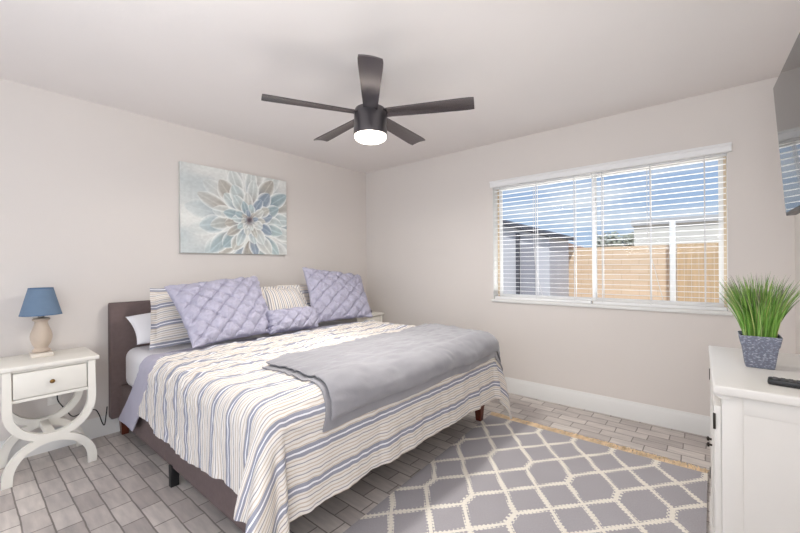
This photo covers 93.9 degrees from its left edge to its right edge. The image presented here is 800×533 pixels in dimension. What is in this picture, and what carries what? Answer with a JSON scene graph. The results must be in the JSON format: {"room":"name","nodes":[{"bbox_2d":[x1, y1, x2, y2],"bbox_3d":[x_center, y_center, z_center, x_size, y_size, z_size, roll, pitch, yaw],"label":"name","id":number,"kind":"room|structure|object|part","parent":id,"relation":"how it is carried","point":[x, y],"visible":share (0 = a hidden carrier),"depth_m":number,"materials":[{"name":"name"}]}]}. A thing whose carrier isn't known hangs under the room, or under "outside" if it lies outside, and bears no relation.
{"room":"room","nodes":[
{"label":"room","id":0,"kind":"room"},
{"bbox_2d":[57,395,107,424],"bbox_3d":[-2.252,1.004,2.646,0.032,0.324,0.294,0,0,40],"label":"power cord","id":1,"kind":"object","parent":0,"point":[57,395],"visible":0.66,"depth_m":2.71,"materials":[{"name":"black plastic"}]},
{"bbox_2d":[0,78,366,440],"bbox_3d":[-2.016,0.022,3.090,0.150,2.440,5.060,0,0,40],"label":"wall","id":2,"kind":"structure","parent":0,"point":[89,191],"depth_m":2.78,"materials":[{"name":"paint"}]},
{"bbox_2d":[47,395,60,405],"bbox_3d":[-2.359,0.883,2.550,0.008,0.115,0.070,0,0,40],"label":"wall outlet","id":3,"kind":"object","parent":2,"relation":"attached to","point":[51,400],"visible":0.52,"depth_m":2.54,"materials":[{"name":"white plastic"}]},
{"bbox_2d":[0,415,119,462],"bbox_3d":[-1.946,1.171,3.034,0.016,0.142,4.750,0,0,40],"label":"baseboard","id":4,"kind":"structure","parent":2,"relation":"attached to","point":[93,428],"depth_m":2.67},
{"bbox_2d":[178,161,286,254],"bbox_3d":[-1.528,-0.503,3.532,0.032,0.768,1.018,0,0,40],"label":"flower painting","id":5,"kind":"object","parent":2,"relation":"attached to","point":[221,211],"visible":1,"depth_m":3.46,"materials":[{"name":"fabric"}]},
{"bbox_2d":[0,393,710,532],"bbox_3d":[-0.470,1.291,1.805,4.156,0.120,5.060,0,0,40],"label":"floor","id":6,"kind":"structure","parent":0,"point":[126,489],"depth_m":2.14,"materials":[{"name":"tile"}]},
{"bbox_2d":[0,347,98,490],"bbox_3d":[-2.218,0.906,2.352,0.418,0.676,0.447,0,0,40],"label":"nightstand","id":7,"kind":"object","parent":6,"relation":"on","point":[23,378],"visible":1,"depth_m":2.27,"materials":[{"name":"paint"}]},
{"bbox_2d":[18,287,61,357],"bbox_3d":[-2.288,0.352,2.381,0.204,0.434,0.204,0,0,40],"label":"table lamp","id":8,"kind":"object","parent":7,"relation":"on","point":[41,302],"visible":1,"depth_m":2.34,"materials":[{"name":"blue fabric"}]},
{"bbox_3d":[-2.288,0.305,2.381,0.203,0.005,0.203,0,0,-1],"label":"shade trim","id":9,"kind":"part","parent":8,"relation":"part of","materials":[{"name":"fabric"}]},
{"bbox_3d":[-2.289,0.222,2.381,0.202,0.170,0.202,0,0,40],"label":"lampshade","id":10,"kind":"part","parent":8,"relation":"part of","materials":[{"name":"blue fabric"}]},
{"bbox_3d":[-2.289,0.138,2.381,0.122,0.005,0.122,0,0,29],"label":"shade trim","id":11,"kind":"part","parent":8,"relation":"part of","materials":[{"name":"fabric"}]},
{"bbox_3d":[-2.350,0.920,2.461,0.035,0.650,0.422,0,0,40],"label":"curved leg frame","id":12,"kind":"part","parent":7,"relation":"part of","materials":[{"name":"paint"}]},
{"bbox_3d":[-2.089,0.683,2.240,0.021,0.146,0.326,0,0,40],"label":"drawer","id":13,"kind":"part","parent":7,"relation":"part of","materials":[{"name":"paint"}]},
{"bbox_2d":[108,300,484,532],"bbox_3d":[-0.705,0.744,2.885,2.056,0.976,2.060,0,0,40],"label":"bed","id":14,"kind":"object","parent":6,"relation":"on","point":[122,338],"visible":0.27,"depth_m":2.71,"materials":[{"name":"brown fabric"}]},
{"bbox_3d":[-2.054,1.175,2.785,0.060,0.135,0.060,0,0,40],"label":"leg","id":15,"kind":"part","parent":14,"relation":"part of","materials":[{"name":"brown wood"}]},
{"bbox_3d":[-1.464,0.684,3.521,0.075,0.846,2.060,0,0,40],"label":"headboard","id":16,"kind":"part","parent":14,"relation":"part of","materials":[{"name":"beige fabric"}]},
{"bbox_3d":[-1.278,1.177,2.112,0.035,0.120,0.044,0,0,40],"label":"leg","id":17,"kind":"part","parent":14,"relation":"part of","materials":[{"name":"black metal"}]},
{"bbox_3d":[-1.298,1.000,2.144,1.945,0.265,0.050,0,0,40],"label":"rail","id":18,"kind":"part","parent":14,"relation":"part of","materials":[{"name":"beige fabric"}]},
{"bbox_2d":[126,320,348,386],"bbox_3d":[-0.690,0.733,2.872,1.935,0.292,1.910,0,0,40],"label":"mattress","id":19,"kind":"object","parent":14,"relation":"on","point":[135,356],"visible":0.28,"depth_m":2.69,"materials":[{"name":"white fabric"}]},
{"bbox_2d":[126,313,150,344],"bbox_3d":[-1.718,0.432,2.938,0.202,0.244,0.695,0,0,40],"label":"sleeping pillow","id":20,"kind":"object","parent":19,"relation":"on","point":[141,323],"visible":0.2,"depth_m":2.71,"materials":[{"name":"white fabric"}]},
{"bbox_2d":[149,288,190,349],"bbox_3d":[-1.494,0.360,2.972,0.264,0.407,0.945,0,0,40],"label":"striped sham","id":21,"kind":"object","parent":19,"relation":"on","point":[168,329],"visible":0.3,"depth_m":2.69,"materials":[{"name":"beige fabric"}]},
{"bbox_2d":[118,322,353,430],"bbox_3d":[-1.051,0.813,3.149,0.717,0.496,2.009,0,0,40],"label":"blanket","id":22,"kind":"object","parent":19,"relation":"on","point":[128,416],"visible":0.28,"depth_m":2.42,"materials":[{"name":"fabric"}]},
{"bbox_2d":[164,276,268,347],"bbox_3d":[-1.297,0.306,2.845,0.377,0.451,0.768,0,0,32],"label":"pillow","id":23,"kind":"object","parent":22,"relation":"on","point":[220,310],"visible":1,"depth_m":2.70,"materials":[{"name":"purple fabric"}]},
{"bbox_2d":[266,306,318,334],"bbox_3d":[-0.891,0.441,3.122,0.191,0.198,0.484,0,0,40],"label":"bolster pillow","id":24,"kind":"object","parent":22,"relation":"on","point":[295,318],"visible":1,"depth_m":3.04,"materials":[{"name":"purple fabric"}]},
{"bbox_2d":[302,267,372,322],"bbox_3d":[-0.606,0.266,3.763,0.333,0.522,0.786,0,0,45],"label":"pillow","id":25,"kind":"object","parent":22,"relation":"on","point":[334,295],"visible":0.98,"depth_m":3.66,"materials":[{"name":"purple fabric"}]},
{"bbox_2d":[261,285,307,309],"bbox_3d":[-1.026,0.356,3.373,0.217,0.363,0.520,0,0,40],"label":"cushion","id":26,"kind":"object","parent":19,"relation":"on","point":[284,297],"visible":0.45,"depth_m":3.34,"materials":[{"name":"beige fabric"}]},
{"bbox_2d":[277,284,310,306],"bbox_3d":[-0.830,0.358,3.808,0.207,0.370,0.880,0,0,40],"label":"striped sham","id":27,"kind":"object","parent":19,"relation":"on","point":[303,288],"visible":0.06,"depth_m":3.67,"materials":[{"name":"grey fabric"}]},
{"bbox_2d":[137,320,511,532],"bbox_3d":[-0.423,0.860,2.534,1.690,0.685,2.263,0,0,40],"label":"comforter","id":28,"kind":"object","parent":14,"relation":"on","point":[257,430],"visible":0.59,"depth_m":1.75,"materials":[{"name":"white fabric"}]},
{"bbox_2d":[262,323,502,431],"bbox_3d":[-0.007,0.664,2.475,0.722,0.362,1.781,0,0,40],"label":"throw blanket","id":29,"kind":"object","parent":28,"relation":"on","point":[355,378],"visible":0.98,"depth_m":2.07,"materials":[{"name":"grey fabric"}]},
{"bbox_3d":[0.632,1.154,2.975,0.060,0.135,0.060,0,0,40],"label":"leg","id":30,"kind":"part","parent":14,"relation":"part of","materials":[{"name":"brown wood"}]},
{"bbox_2d":[335,311,383,321],"bbox_3d":[-0.481,0.891,4.425,0.418,0.676,0.447,0,0,40],"label":"nightstand","id":31,"kind":"object","parent":6,"relation":"on","point":[377,316],"visible":0.08,"depth_m":4.32,"materials":[{"name":"paint"}]},
{"bbox_3d":[-0.353,0.903,4.316,0.035,0.650,0.422,0,0,40],"label":"curved leg frame","id":32,"kind":"part","parent":31,"relation":"part of","materials":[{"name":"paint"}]},
{"bbox_3d":[-0.352,0.667,4.313,0.021,0.146,0.326,0,0,40],"label":"drawer","id":33,"kind":"part","parent":31,"relation":"part of","materials":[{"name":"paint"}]},
{"bbox_2d":[343,412,709,532],"bbox_3d":[0.480,1.213,1.684,1.413,0.019,2.596,0,0,40],"label":"area rug","id":34,"kind":"object","parent":6,"relation":"on","point":[505,474],"visible":0.99,"depth_m":2.02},
{"bbox_2d":[706,346,799,532],"bbox_3d":[1.355,0.792,1.339,0.394,0.850,0.725,0,0,39],"label":"dresser","id":35,"kind":"object","parent":6,"relation":"on","point":[754,444],"visible":0.99,"depth_m":1.14,"materials":[{"name":"white paint"}]},
{"bbox_3d":[1.323,0.742,1.574,0.018,0.600,0.322,0,0,39],"label":"door","id":36,"kind":"part","parent":35,"relation":"part of","materials":[{"name":"white paint"}]},
{"bbox_3d":[1.118,0.744,1.319,0.018,0.600,0.322,0,0,39],"label":"door","id":37,"kind":"part","parent":35,"relation":"part of","materials":[{"name":"white paint"}]},
{"bbox_3d":[1.225,0.404,1.440,0.038,0.011,0.705,0,0,39],"label":"cornice","id":38,"kind":"part","parent":35,"relation":"part of","materials":[{"name":"white paint"}]},
{"bbox_2d":[718,274,799,369],"bbox_3d":[1.318,0.192,1.374,0.279,0.349,0.270,0,0,40],"label":"potted grass","id":39,"kind":"object","parent":35,"relation":"on","point":[760,314],"depth_m":1.34,"materials":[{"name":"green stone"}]},
{"bbox_2d":[767,376,799,388],"bbox_3d":[1.220,0.358,1.126,0.044,0.019,0.160,-1,0,-44],"label":"remote control","id":40,"kind":"object","parent":35,"relation":"on","point":[791,383],"visible":1,"depth_m":1.15,"materials":[{"name":"black plastic"}]},
{"bbox_2d":[0,0,799,172],"bbox_3d":[-1.165,-1.328,0.998,4.156,0.250,7.860,0,0,40],"label":"ceiling","id":41,"kind":"structure","parent":0,"point":[528,67],"depth_m":2.17,"materials":[{"name":"paint"}]},
{"bbox_2d":[261,54,473,144],"bbox_3d":[-0.188,-0.996,2.378,1.238,0.432,1.235,0,0,40],"label":"ceiling fan","id":42,"kind":"object","parent":41,"relation":"hanging from","point":[371,124],"visible":1,"depth_m":2.25,"materials":[{"name":"black metal"}]},
{"bbox_3d":[-0.521,-0.954,2.207,0.555,0.026,0.120,0,0,-23],"label":"blade","id":43,"kind":"part","parent":42,"relation":"part of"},
{"bbox_3d":[-0.423,-0.955,2.621,0.120,0.026,0.555,-1,0,-41],"label":"blade","id":44,"kind":"part","parent":42,"relation":"part of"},
{"bbox_3d":[-0.157,-0.957,1.985,0.120,0.026,0.555,0,0,-5],"label":"blade","id":45,"kind":"part","parent":42,"relation":"part of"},
{"bbox_3d":[0.002,-0.959,2.656,0.120,0.026,0.555,0,0,31],"label":"blade","id":46,"kind":"part","parent":42,"relation":"part of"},
{"bbox_3d":[0.166,-0.960,2.263,0.555,0.026,0.120,0,0,13],"label":"blade","id":47,"kind":"part","parent":42,"relation":"part of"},
{"bbox_2d":[366,77,795,415],"bbox_3d":[1.151,-0.004,3.634,4.006,2.440,0.160,0,0,40],"label":"wall","id":48,"kind":"structure","parent":0,"point":[429,222],"depth_m":3.18,"materials":[{"name":"paint"}]},
{"bbox_2d":[505,377,709,436],"bbox_3d":[1.046,1.146,3.615,3.824,0.142,0.016,0,0,40],"label":"baseboard","id":49,"kind":"structure","parent":48,"relation":"attached to","point":[688,422],"depth_m":3.02,"materials":[{"name":"white wood"}]},
{"bbox_2d":[489,142,731,187],"bbox_3d":[1.584,-0.813,3.132,1.791,0.059,0.041,0,0,40],"label":"blind valance","id":50,"kind":"object","parent":48,"relation":"attached to","point":[724,147],"visible":1,"depth_m":2.97,"materials":[{"name":"white plastic"}]},
{"bbox_2d":[492,153,731,315],"bbox_3d":[1.643,-0.237,3.200,1.789,1.161,0.170,0,0,40],"label":"window","id":51,"kind":"structure","parent":48,"relation":"in","point":[497,249],"depth_m":3.11,"materials":[{"name":"plastic"}]},
{"bbox_2d":[494,173,591,303],"bbox_3d":[1.292,-0.248,3.461,0.882,1.131,0.065,0,0,40],"label":"window blind","id":52,"kind":"object","parent":51,"relation":"attached to","point":[589,174],"visible":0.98,"depth_m":3.44,"materials":[{"name":"white plastic"}]},
{"bbox_3d":[1.271,-0.239,3.441,0.088,1.031,0.007,0,0,40],"label":"pull cord","id":53,"kind":"part","parent":52,"relation":"part of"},
{"bbox_3d":[1.299,0.306,3.466,0.876,0.023,0.046,0,0,40],"label":"rail","id":54,"kind":"part","parent":52,"relation":"part of","materials":[{"name":"white plastic"}]},
{"bbox_3d":[1.355,-0.248,3.512,0.882,1.095,0.014,0,0,40],"label":"sash","id":55,"kind":"part","parent":51,"relation":"part of","materials":[{"name":"plastic"}]},
{"bbox_2d":[592,153,726,310],"bbox_3d":[1.965,-0.253,2.897,0.859,1.131,0.065,0,0,40],"label":"window blind","id":56,"kind":"object","parent":51,"relation":"attached to","point":[649,166],"visible":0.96,"depth_m":2.88,"materials":[{"name":"white plastic"}]},
{"bbox_3d":[1.956,-0.249,2.866,0.105,1.020,0.007,0,0,40],"label":"pull cord","id":57,"kind":"part","parent":56,"relation":"part of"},
{"bbox_3d":[1.973,0.301,2.902,0.853,0.023,0.046,0,0,40],"label":"rail","id":58,"kind":"part","parent":56,"relation":"part of","materials":[{"name":"white plastic"}]},
{"bbox_3d":[2.014,-0.253,2.980,0.859,1.095,0.014,0,0,40],"label":"sash","id":59,"kind":"part","parent":51,"relation":"part of","materials":[{"name":"plastic"}]},
{"bbox_2d":[738,331,782,369],"bbox_3d":[1.321,0.308,1.374,0.114,0.117,0.114,0,0,40],"label":"pot","id":60,"kind":"object","parent":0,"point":[759,349],"depth_m":1.34,"materials":[{"name":"ceramic"}]},
{"bbox_2d":[795,213,799,353],"bbox_3d":[1.004,0.001,0.456,0.150,2.440,4.900,0,0,40],"label":"wall","id":61,"kind":"structure","parent":0,"point":[797,217],"depth_m":2.31,"materials":[{"name":"paint"}]},
{"bbox_2d":[773,33,799,215],"bbox_3d":[1.491,-0.530,1.287,0.165,0.603,1.002,0,0,38],"label":"television","id":62,"kind":"object","parent":61,"relation":"attached to","point":[786,89],"visible":1,"depth_m":1.53,"materials":[{"name":"black plastic"}]},
{"label":"outside","id":63,"kind":"structure","parent":0,"visible":0},
{"bbox_3d":[20.810,1.311,26.311,55.000,0.150,59.840,0,0,40],"label":"ground","id":64,"kind":"structure","parent":63,"visible":0},
{"bbox_2d":[503,220,573,295],"bbox_3d":[2.617,-0.413,11.169,4.380,3.620,2.000,0,0,40],"label":"garden shed","id":65,"kind":"object","parent":64,"relation":"on","point":[509,258],"visible":0.34,"depth_m":9.64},
{"bbox_3d":[3.064,0.270,9.704,0.080,2.250,0.080,0,0,40],"label":"corner post","id":66,"kind":"part","parent":65,"relation":"part of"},
{"bbox_3d":[3.281,0.418,9.556,0.380,1.950,0.030,0,0,40],"label":"door","id":67,"kind":"part","parent":65,"relation":"part of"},
{"bbox_2d":[569,243,583,247],"bbox_3d":[9.565,-0.398,25.830,5.600,3.450,5.800,0,0,40],"label":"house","id":68,"kind":"structure","parent":64,"relation":"on","point":[570,244],"depth_m":25.11,"materials":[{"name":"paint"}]},
{"bbox_2d":[597,231,625,246],"bbox_3d":[15.612,-0.677,27.884,2.435,3.918,2.441,0,0,40],"label":"tree","id":69,"kind":"object","parent":64,"relation":"on","point":[607,242],"visible":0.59,"depth_m":27.39,"materials":[{"name":"green plant"}]},
{"bbox_2d":[569,245,676,300],"bbox_3d":[2.761,0.439,12.751,10.760,1.910,0.200,0,0,40],"label":"fence","id":70,"kind":"object","parent":64,"relation":"on","point":[633,254],"visible":0.21,"depth_m":9.95,"materials":[{"name":"beige wood"}]},
{"bbox_2d":[622,232,633,245],"bbox_3d":[10.928,-0.156,17.489,0.998,2.973,1.054,0,0,40],"label":"tree","id":71,"kind":"object","parent":64,"relation":"on","point":[628,242],"visible":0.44,"depth_m":17.35,"materials":[{"name":"green plant"}]},
{"bbox_2d":[669,221,675,300],"bbox_3d":[6.683,0.127,9.150,0.120,2.480,0.120,0,0,40],"label":"fence post","id":72,"kind":"object","parent":64,"relation":"on","point":[672,250],"visible":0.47,"depth_m":9.10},
{"bbox_2d":[631,214,718,302],"bbox_3d":[13.680,-0.203,12.926,8.920,3.020,5.700,0,0,40],"label":"house","id":73,"kind":"structure","parent":64,"relation":"on","point":[643,231],"depth_m":12.71,"materials":[{"name":"paint"}]},
{"bbox_2d":[677,242,718,302],"bbox_3d":[8.213,0.385,8.020,3.634,1.900,0.030,0,0,40],"label":"fence","id":74,"kind":"object","parent":64,"relation":"on","point":[698,258],"visible":0.22,"depth_m":8.93,"materials":[{"name":"beige wood"}]}
]}

